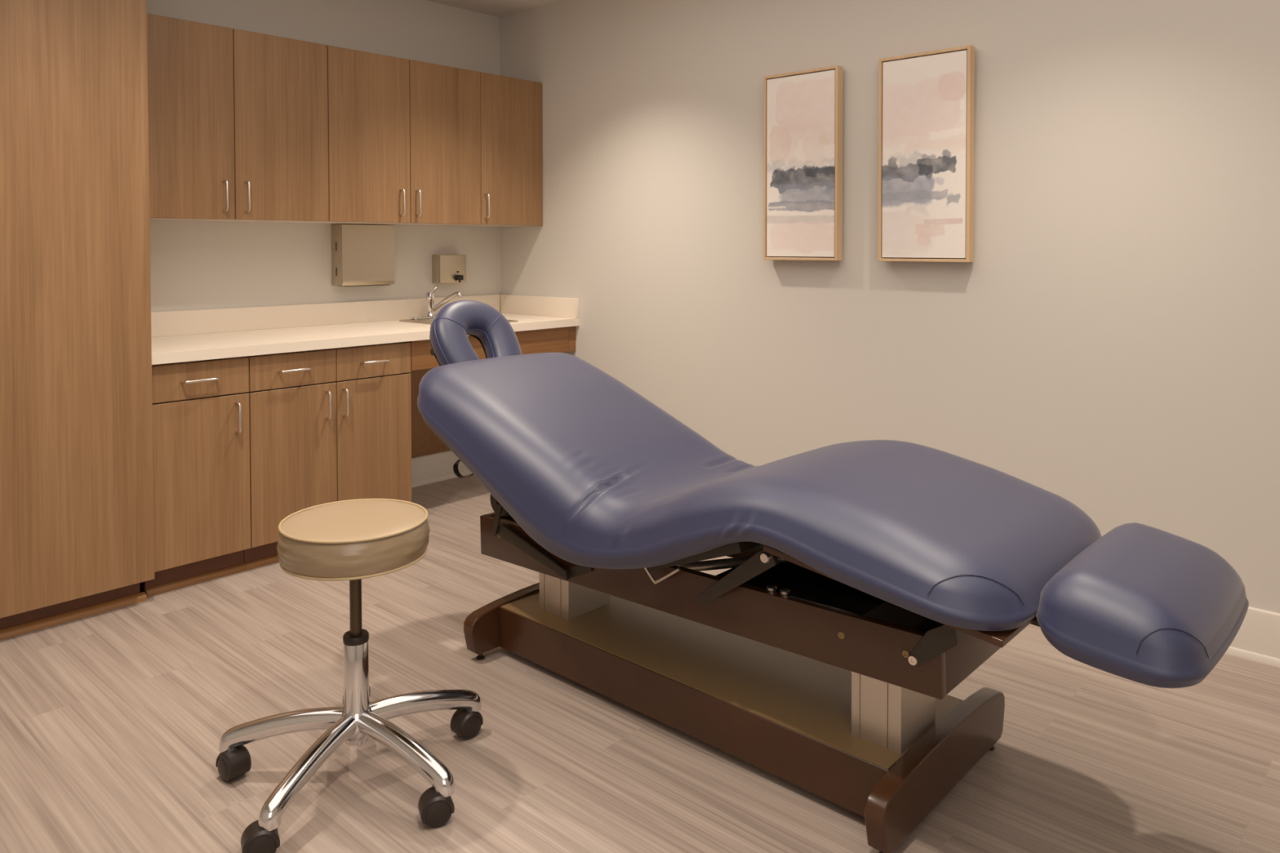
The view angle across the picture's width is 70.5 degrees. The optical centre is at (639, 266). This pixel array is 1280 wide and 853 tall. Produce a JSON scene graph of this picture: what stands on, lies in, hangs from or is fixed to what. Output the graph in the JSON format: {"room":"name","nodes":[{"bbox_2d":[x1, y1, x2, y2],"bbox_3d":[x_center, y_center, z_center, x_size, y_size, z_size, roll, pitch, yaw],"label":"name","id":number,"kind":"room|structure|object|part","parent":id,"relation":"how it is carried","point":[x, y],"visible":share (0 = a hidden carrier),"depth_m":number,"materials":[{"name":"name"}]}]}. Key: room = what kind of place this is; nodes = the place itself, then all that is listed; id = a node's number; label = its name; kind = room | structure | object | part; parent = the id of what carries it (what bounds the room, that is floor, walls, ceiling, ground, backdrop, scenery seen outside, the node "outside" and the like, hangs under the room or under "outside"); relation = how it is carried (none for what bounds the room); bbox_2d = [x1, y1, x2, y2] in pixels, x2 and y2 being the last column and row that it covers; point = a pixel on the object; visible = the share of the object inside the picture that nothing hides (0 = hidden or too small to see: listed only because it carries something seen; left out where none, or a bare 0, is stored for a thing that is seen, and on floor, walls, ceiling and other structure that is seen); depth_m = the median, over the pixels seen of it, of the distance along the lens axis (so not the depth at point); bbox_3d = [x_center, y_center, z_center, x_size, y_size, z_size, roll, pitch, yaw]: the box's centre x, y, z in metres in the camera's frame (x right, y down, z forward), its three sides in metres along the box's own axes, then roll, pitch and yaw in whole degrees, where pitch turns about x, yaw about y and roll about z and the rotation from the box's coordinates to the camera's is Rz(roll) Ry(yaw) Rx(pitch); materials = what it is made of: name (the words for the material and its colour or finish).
{"room":"examination room","nodes":[
{"label":"examination room","id":0,"kind":"room"},
{"bbox_2d":[146,0,500,342],"bbox_3d":[-2.263,-0.096,3.505,0.100,2.605,4.500,1,2,42],"label":"wall","id":1,"kind":"structure","parent":0,"point":[194,265],"depth_m":4.24,"materials":[{"name":"white paint"}]},
{"bbox_2d":[146,13,328,222],"bbox_3d":[-1.729,-0.571,3.712,0.395,0.759,0.800,1,2,42],"label":"upper cabinet","id":2,"kind":"object","parent":1,"relation":"attached to","point":[238,118],"visible":0.89,"depth_m":3.60,"materials":[{"name":"brown wood"}]},
{"bbox_3d":[-1.753,-0.565,3.461,0.019,0.757,0.396,1,2,42],"label":"door","id":3,"kind":"part","parent":2,"relation":"part of","materials":[{"name":"brown wood"}]},
{"bbox_3d":[-1.629,-0.282,3.563,0.038,0.128,0.010,1,2,42],"label":"handle","id":4,"kind":"part","parent":2,"relation":"part of","materials":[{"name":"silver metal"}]},
{"bbox_3d":[-1.750,-0.199,3.740,0.337,0.014,0.800,1,2,42],"label":"panel","id":5,"kind":"part","parent":2,"relation":"part of","materials":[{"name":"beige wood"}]},
{"bbox_3d":[-1.571,-0.284,3.627,0.038,0.128,0.010,1,2,42],"label":"handle","id":6,"kind":"part","parent":2,"relation":"part of","materials":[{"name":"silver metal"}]},
{"bbox_3d":[-1.484,-0.572,3.757,0.019,0.757,0.400,1,2,42],"label":"door","id":7,"kind":"part","parent":2,"relation":"part of","materials":[{"name":"brown wood"}]},
{"bbox_2d":[151,294,500,337],"bbox_3d":[-1.468,0.222,4.296,0.019,0.102,2.027,1,2,42],"label":"backsplash","id":8,"kind":"structure","parent":1,"relation":"attached to","point":[165,323],"depth_m":4.14,"materials":[{"name":"beige stone"}]},
{"bbox_2d":[331,223,395,286],"bbox_3d":[-1.335,-0.057,4.374,0.104,0.294,0.282,1,2,42],"label":"paper towel dispenser","id":9,"kind":"object","parent":1,"relation":"attached to","point":[362,255],"visible":1,"depth_m":4.32,"materials":[{"name":"silver metal"}]},
{"bbox_2d":[302,44,480,225],"bbox_3d":[-1.184,-0.586,4.310,0.395,0.759,0.816,1,2,42],"label":"upper cabinet","id":10,"kind":"object","parent":1,"relation":"attached to","point":[404,135],"visible":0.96,"depth_m":4.17,"materials":[{"name":"brown wood"}]},
{"bbox_3d":[-1.210,-0.579,4.058,0.019,0.757,0.406,1,2,42],"label":"door","id":11,"kind":"part","parent":10,"relation":"part of","materials":[{"name":"brown wood"}]},
{"bbox_3d":[-1.205,-0.214,4.339,0.337,0.014,0.816,1,2,42],"label":"panel","id":12,"kind":"part","parent":10,"relation":"part of","materials":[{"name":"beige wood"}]},
{"bbox_3d":[-1.089,-0.297,4.156,0.038,0.128,0.010,1,2,42],"label":"handle","id":13,"kind":"part","parent":10,"relation":"part of","materials":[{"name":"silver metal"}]},
{"bbox_3d":[-1.031,-0.298,4.220,0.038,0.128,0.010,1,2,42],"label":"handle","id":14,"kind":"part","parent":10,"relation":"part of","materials":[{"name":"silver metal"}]},
{"bbox_3d":[-0.935,-0.587,4.360,0.019,0.757,0.406,1,2,42],"label":"door","id":15,"kind":"part","parent":10,"relation":"part of","materials":[{"name":"brown wood"}]},
{"bbox_2d":[411,450,471,488],"bbox_3d":[-1.108,1.051,4.709,0.022,0.152,0.965,1,2,42],"label":"baseboard","id":16,"kind":"structure","parent":1,"relation":"attached to","point":[436,467],"depth_m":4.74,"materials":[{"name":"beige paint"}]},
{"bbox_2d":[431,254,466,283],"bbox_3d":[-0.992,0.009,4.756,0.098,0.148,0.170,1,2,42],"label":"soap dispenser","id":17,"kind":"object","parent":1,"relation":"attached to","point":[446,268],"visible":1,"depth_m":4.72,"materials":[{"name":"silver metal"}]},
{"bbox_2d":[440,71,542,226],"bbox_3d":[-0.772,-0.597,4.763,0.395,0.759,0.406,1,2,42],"label":"upper cabinet","id":18,"kind":"object","parent":1,"relation":"attached to","point":[512,163],"visible":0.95,"depth_m":4.65,"materials":[{"name":"brown wood"}]},
{"bbox_3d":[-0.762,-0.305,4.516,0.038,0.128,0.010,1,2,42],"label":"handle","id":19,"kind":"part","parent":18,"relation":"part of","materials":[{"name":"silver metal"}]},
{"bbox_3d":[-0.793,-0.225,4.792,0.337,0.014,0.406,1,2,42],"label":"panel","id":20,"kind":"part","parent":18,"relation":"part of","materials":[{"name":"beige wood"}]},
{"bbox_3d":[-0.660,-0.594,4.662,0.019,0.757,0.405,1,2,42],"label":"door","id":21,"kind":"part","parent":18,"relation":"part of","materials":[{"name":"brown wood"}]},
{"bbox_2d":[408,325,575,457],"bbox_3d":[-0.885,0.642,4.507,0.608,0.672,0.984,1,2,42],"label":"base cabinet","id":22,"kind":"object","parent":1,"relation":"attached to","point":[424,442],"visible":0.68,"depth_m":4.50,"materials":[{"name":"brown wood"}]},
{"bbox_3d":[-1.011,0.707,4.623,0.268,0.536,0.982,1,2,42],"label":"knee panel","id":23,"kind":"part","parent":22,"relation":"part of","materials":[{"name":"brown wood"}]},
{"bbox_2d":[427,0,562,17],"bbox_3d":[-0.268,-1.333,1.658,5.300,0.050,4.300,1,2,42],"label":"ceiling","id":24,"kind":"structure","parent":0,"point":[499,8],"depth_m":4.78,"materials":[{"name":"beige paint"}]},
{"bbox_2d":[0,474,1279,852],"bbox_3d":[-0.265,1.221,1.718,5.300,0.050,4.300,1,2,42],"label":"floor","id":25,"kind":"structure","parent":0,"point":[113,722],"depth_m":2.21,"materials":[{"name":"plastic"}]},
{"bbox_2d":[0,0,155,639],"bbox_3d":[-2.221,-0.062,2.993,0.648,2.460,0.900,1,2,42],"label":"tall cabinet","id":26,"kind":"object","parent":25,"relation":"on","point":[77,520],"visible":1,"depth_m":2.94,"materials":[{"name":"brown wood"}]},
{"bbox_3d":[-2.023,1.160,2.850,0.024,0.024,0.870,1,2,42],"label":"shoe moulding","id":27,"kind":"part","parent":26,"relation":"part of","materials":[{"name":"brown wood"}]},
{"bbox_2d":[139,355,250,596],"bbox_3d":[-1.788,0.744,3.469,0.617,0.826,0.352,1,2,42],"label":"base cabinet","id":28,"kind":"object","parent":25,"relation":"on","point":[201,422],"visible":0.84,"depth_m":3.28,"materials":[{"name":"brown wood"}]},
{"bbox_3d":[-1.627,1.149,3.332,0.022,0.021,0.352,1,2,42],"label":"shoe moulding","id":29,"kind":"part","parent":28,"relation":"part of","materials":[{"name":"brown wood"}]},
{"bbox_3d":[-1.580,0.407,3.260,0.038,0.010,0.127,1,2,42],"label":"handle","id":30,"kind":"part","parent":28,"relation":"part of","materials":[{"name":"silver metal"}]},
{"bbox_3d":[-1.595,0.408,3.284,0.019,0.130,0.349,1,2,42],"label":"drawer","id":31,"kind":"part","parent":28,"relation":"part of","materials":[{"name":"brown wood"}]},
{"bbox_3d":[-1.594,0.772,3.293,0.019,0.588,0.349,1,2,42],"label":"door","id":32,"kind":"part","parent":28,"relation":"part of","materials":[{"name":"brown wood"}]},
{"bbox_3d":[-1.490,0.559,3.362,0.038,0.120,0.010,1,2,42],"label":"handle","id":33,"kind":"part","parent":28,"relation":"part of","materials":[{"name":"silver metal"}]},
{"bbox_2d":[243,341,411,570],"bbox_3d":[-1.431,0.734,3.861,0.617,0.826,0.707,1,2,42],"label":"base cabinet","id":34,"kind":"object","parent":25,"relation":"on","point":[327,425],"visible":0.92,"depth_m":3.64,"materials":[{"name":"brown wood"}]},
{"bbox_3d":[-1.270,1.140,3.724,0.022,0.021,0.707,1,2,42],"label":"shoe moulding","id":35,"kind":"part","parent":34,"relation":"part of","materials":[{"name":"brown wood"}]},
{"bbox_3d":[-1.356,0.402,3.546,0.019,0.130,0.352,1,2,42],"label":"drawer","id":36,"kind":"part","parent":34,"relation":"part of","materials":[{"name":"brown wood"}]},
{"bbox_3d":[-1.356,0.766,3.555,0.019,0.588,0.352,1,2,42],"label":"door","id":37,"kind":"part","parent":34,"relation":"part of","materials":[{"name":"brown wood"}]},
{"bbox_3d":[-1.341,0.401,3.522,0.038,0.010,0.127,1,2,42],"label":"handle","id":38,"kind":"part","parent":34,"relation":"part of","materials":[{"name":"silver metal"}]},
{"bbox_3d":[-1.248,0.552,3.628,0.038,0.120,0.010,1,2,42],"label":"handle","id":39,"kind":"part","parent":34,"relation":"part of","materials":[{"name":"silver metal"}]},
{"bbox_3d":[-1.196,0.551,3.684,0.038,0.120,0.010,1,2,42],"label":"handle","id":40,"kind":"part","parent":34,"relation":"part of","materials":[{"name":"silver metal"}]},
{"bbox_2d":[151,293,578,364],"bbox_3d":[-1.235,0.245,4.098,0.631,0.140,2.047,1,2,42],"label":"countertop","id":41,"kind":"structure","parent":34,"relation":"on","point":[197,335],"depth_m":3.97,"materials":[{"name":"beige stone"}]},
{"bbox_2d":[409,285,462,319],"bbox_3d":[-1.009,0.178,4.547,0.199,0.165,0.230,1,2,42],"label":"faucet","id":42,"kind":"object","parent":41,"relation":"on","point":[431,307],"visible":0.91,"depth_m":4.57,"materials":[{"name":"silver metal"}]},
{"bbox_3d":[-1.062,0.255,4.598,0.052,0.008,0.230,1,2,42],"label":"deck plate","id":43,"kind":"part","parent":42,"relation":"part of","materials":[{"name":"silver metal"}]},
{"bbox_3d":[-1.043,0.116,4.585,0.049,0.042,0.026,1,2,29],"label":"lever","id":44,"kind":"part","parent":42,"relation":"part of","materials":[{"name":"silver metal"}]},
{"bbox_3d":[-0.980,0.179,4.563,0.191,0.113,0.026,0,1,21],"label":"spout","id":45,"kind":"part","parent":42,"relation":"part of","materials":[{"name":"silver metal"}]},
{"bbox_2d":[399,318,517,324],"bbox_3d":[-0.895,0.347,4.468,0.480,0.170,0.390,1,2,42],"label":"sink","id":46,"kind":"object","parent":41,"relation":"in","point":[428,321],"visible":0.16,"depth_m":4.46,"materials":[{"name":"silver metal"}]},
{"bbox_3d":[-1.118,0.395,3.808,0.019,0.130,0.349,1,2,42],"label":"drawer","id":47,"kind":"part","parent":34,"relation":"part of","materials":[{"name":"brown wood"}]},
{"bbox_3d":[-1.118,0.759,3.816,0.019,0.588,0.349,1,2,42],"label":"door","id":48,"kind":"part","parent":34,"relation":"part of","materials":[{"name":"brown wood"}]},
{"bbox_3d":[-1.103,0.394,3.783,0.038,0.010,0.127,1,2,42],"label":"handle","id":49,"kind":"part","parent":34,"relation":"part of","materials":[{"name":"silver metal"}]},
{"bbox_2d":[215,498,483,852],"bbox_3d":[-0.663,0.882,2.108,0.635,0.610,0.639,1,2,42],"label":"stool","id":50,"kind":"object","parent":25,"relation":"on","point":[353,540],"visible":1,"depth_m":2.05,"materials":[{"name":"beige metal"}]},
{"bbox_3d":[-0.830,1.079,2.119,0.305,0.094,0.044,0,1,-1],"label":"leg","id":51,"kind":"part","parent":50,"relation":"part of","materials":[{"name":"silver metal"}]},
{"bbox_3d":[-0.713,1.083,1.962,0.044,0.094,0.305,0,1,17],"label":"leg","id":52,"kind":"part","parent":50,"relation":"part of","materials":[{"name":"silver metal"}]},
{"bbox_3d":[-0.664,0.583,2.110,0.322,0.012,0.322,1,2,42],"label":"seat","id":53,"kind":"part","parent":50,"relation":"part of","materials":[{"name":"beige leather"}]},
{"bbox_3d":[-0.664,0.630,2.111,0.339,0.082,0.341,1,2,42],"label":"seat","id":54,"kind":"part","parent":50,"relation":"part of","materials":[{"name":"beige leather"}]},
{"bbox_3d":[-0.663,0.784,2.114,0.027,0.206,0.027,1,2,42],"label":"gas rod","id":55,"kind":"part","parent":50,"relation":"part of","materials":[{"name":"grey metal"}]},
{"bbox_3d":[-0.527,1.081,2.025,0.305,0.094,0.044,1,2,35],"label":"leg","id":56,"kind":"part","parent":50,"relation":"part of","materials":[{"name":"silver metal"}]},
{"bbox_3d":[-0.529,1.076,2.221,0.305,0.094,0.044,-1,2,-37],"label":"leg","id":57,"kind":"part","parent":50,"relation":"part of","materials":[{"name":"silver metal"}]},
{"bbox_2d":[417,300,1248,852],"bbox_3d":[0.206,0.656,2.440,2.357,1.045,0.751,1,2,42],"label":"massage table","id":58,"kind":"object","parent":25,"relation":"on","point":[866,581],"visible":1,"depth_m":2.09,"materials":[{"name":"blue leather"}]},
{"bbox_3d":[-0.600,0.283,3.175,0.165,0.234,0.300,1,2,42],"label":"cradle plate","id":59,"kind":"part","parent":58,"relation":"part of","materials":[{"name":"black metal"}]},
{"bbox_3d":[-0.422,0.751,2.693,0.044,0.095,0.008,1,2,42],"label":"link arm","id":60,"kind":"part","parent":58,"relation":"part of","materials":[{"name":"black metal"}]},
{"bbox_3d":[-0.325,0.822,2.959,0.027,0.118,0.422,1,2,42],"label":"rail","id":61,"kind":"part","parent":58,"relation":"part of","materials":[{"name":"brown wood"}]},
{"bbox_3d":[-0.316,0.815,2.614,0.322,0.094,0.015,1,2,42],"label":"link arm","id":62,"kind":"part","parent":58,"relation":"part of","materials":[{"name":"brown wood"}]},
{"bbox_3d":[-0.162,0.833,2.495,0.094,0.061,0.016,1,2,42],"label":"link arm","id":63,"kind":"part","parent":58,"relation":"part of","materials":[{"name":"brown wood"}]},
{"bbox_3d":[0.054,0.764,2.254,0.118,0.061,0.008,1,2,42],"label":"catch rod","id":64,"kind":"part","parent":58,"relation":"part of","materials":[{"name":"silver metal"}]},
{"bbox_3d":[0.061,0.814,2.306,1.478,0.164,0.024,1,2,42],"label":"rail","id":65,"kind":"part","parent":58,"relation":"part of","materials":[{"name":"brown wood"}]},
{"bbox_3d":[0.221,0.718,2.091,0.228,0.172,0.015,1,2,42],"label":"strut arm","id":66,"kind":"part","parent":58,"relation":"part of","materials":[{"name":"black metal"}]},
{"bbox_3d":[0.185,0.538,2.456,1.869,0.444,0.751,1,2,42],"label":"mattress","id":67,"kind":"part","parent":58,"relation":"part of","materials":[{"name":"blue leather"}]},
{"bbox_3d":[0.361,0.806,2.636,1.478,0.164,0.024,1,2,42],"label":"rail","id":68,"kind":"part","parent":58,"relation":"part of","materials":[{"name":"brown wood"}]},
{"bbox_3d":[0.747,0.798,1.983,0.027,0.118,0.422,1,2,42],"label":"rail","id":69,"kind":"part","parent":58,"relation":"part of","materials":[{"name":"brown wood"}]},
{"bbox_2d":[1035,522,1248,688],"bbox_3d":[0.983,0.626,1.753,0.286,0.154,0.540,1,2,42],"label":"cushion","id":70,"kind":"object","parent":58,"relation":"on","point":[1138,602],"depth_m":1.61,"materials":[{"name":"blue leather"}]},
{"bbox_2d":[499,0,1279,613],"bbox_3d":[1.214,-0.096,3.314,5.300,2.605,0.100,1,2,42],"label":"wall","id":71,"kind":"structure","parent":0,"point":[1108,344],"depth_m":3.24,"materials":[{"name":"white paint"}]},
{"bbox_2d":[763,65,843,260],"bbox_3d":[0.665,-0.411,3.700,0.350,0.767,0.057,1,2,42],"label":"picture frame","id":72,"kind":"object","parent":71,"relation":"attached to","point":[803,109],"visible":1,"depth_m":3.67,"materials":[{"name":"beige paper"}]},
{"bbox_2d":[877,44,975,262],"bbox_3d":[1.055,-0.403,3.345,0.352,0.767,0.057,1,2,42],"label":"picture frame","id":73,"kind":"object","parent":71,"relation":"attached to","point":[926,99],"visible":1,"depth_m":3.32,"materials":[{"name":"beige paper"}]},
{"bbox_2d":[1224,606,1279,667],"bbox_3d":[1.411,1.086,3.082,4.660,0.152,0.022,1,2,42],"label":"baseboard","id":74,"kind":"structure","parent":71,"relation":"attached to","point":[1257,639],"depth_m":2.69,"materials":[{"name":"beige paint"}]}
]}

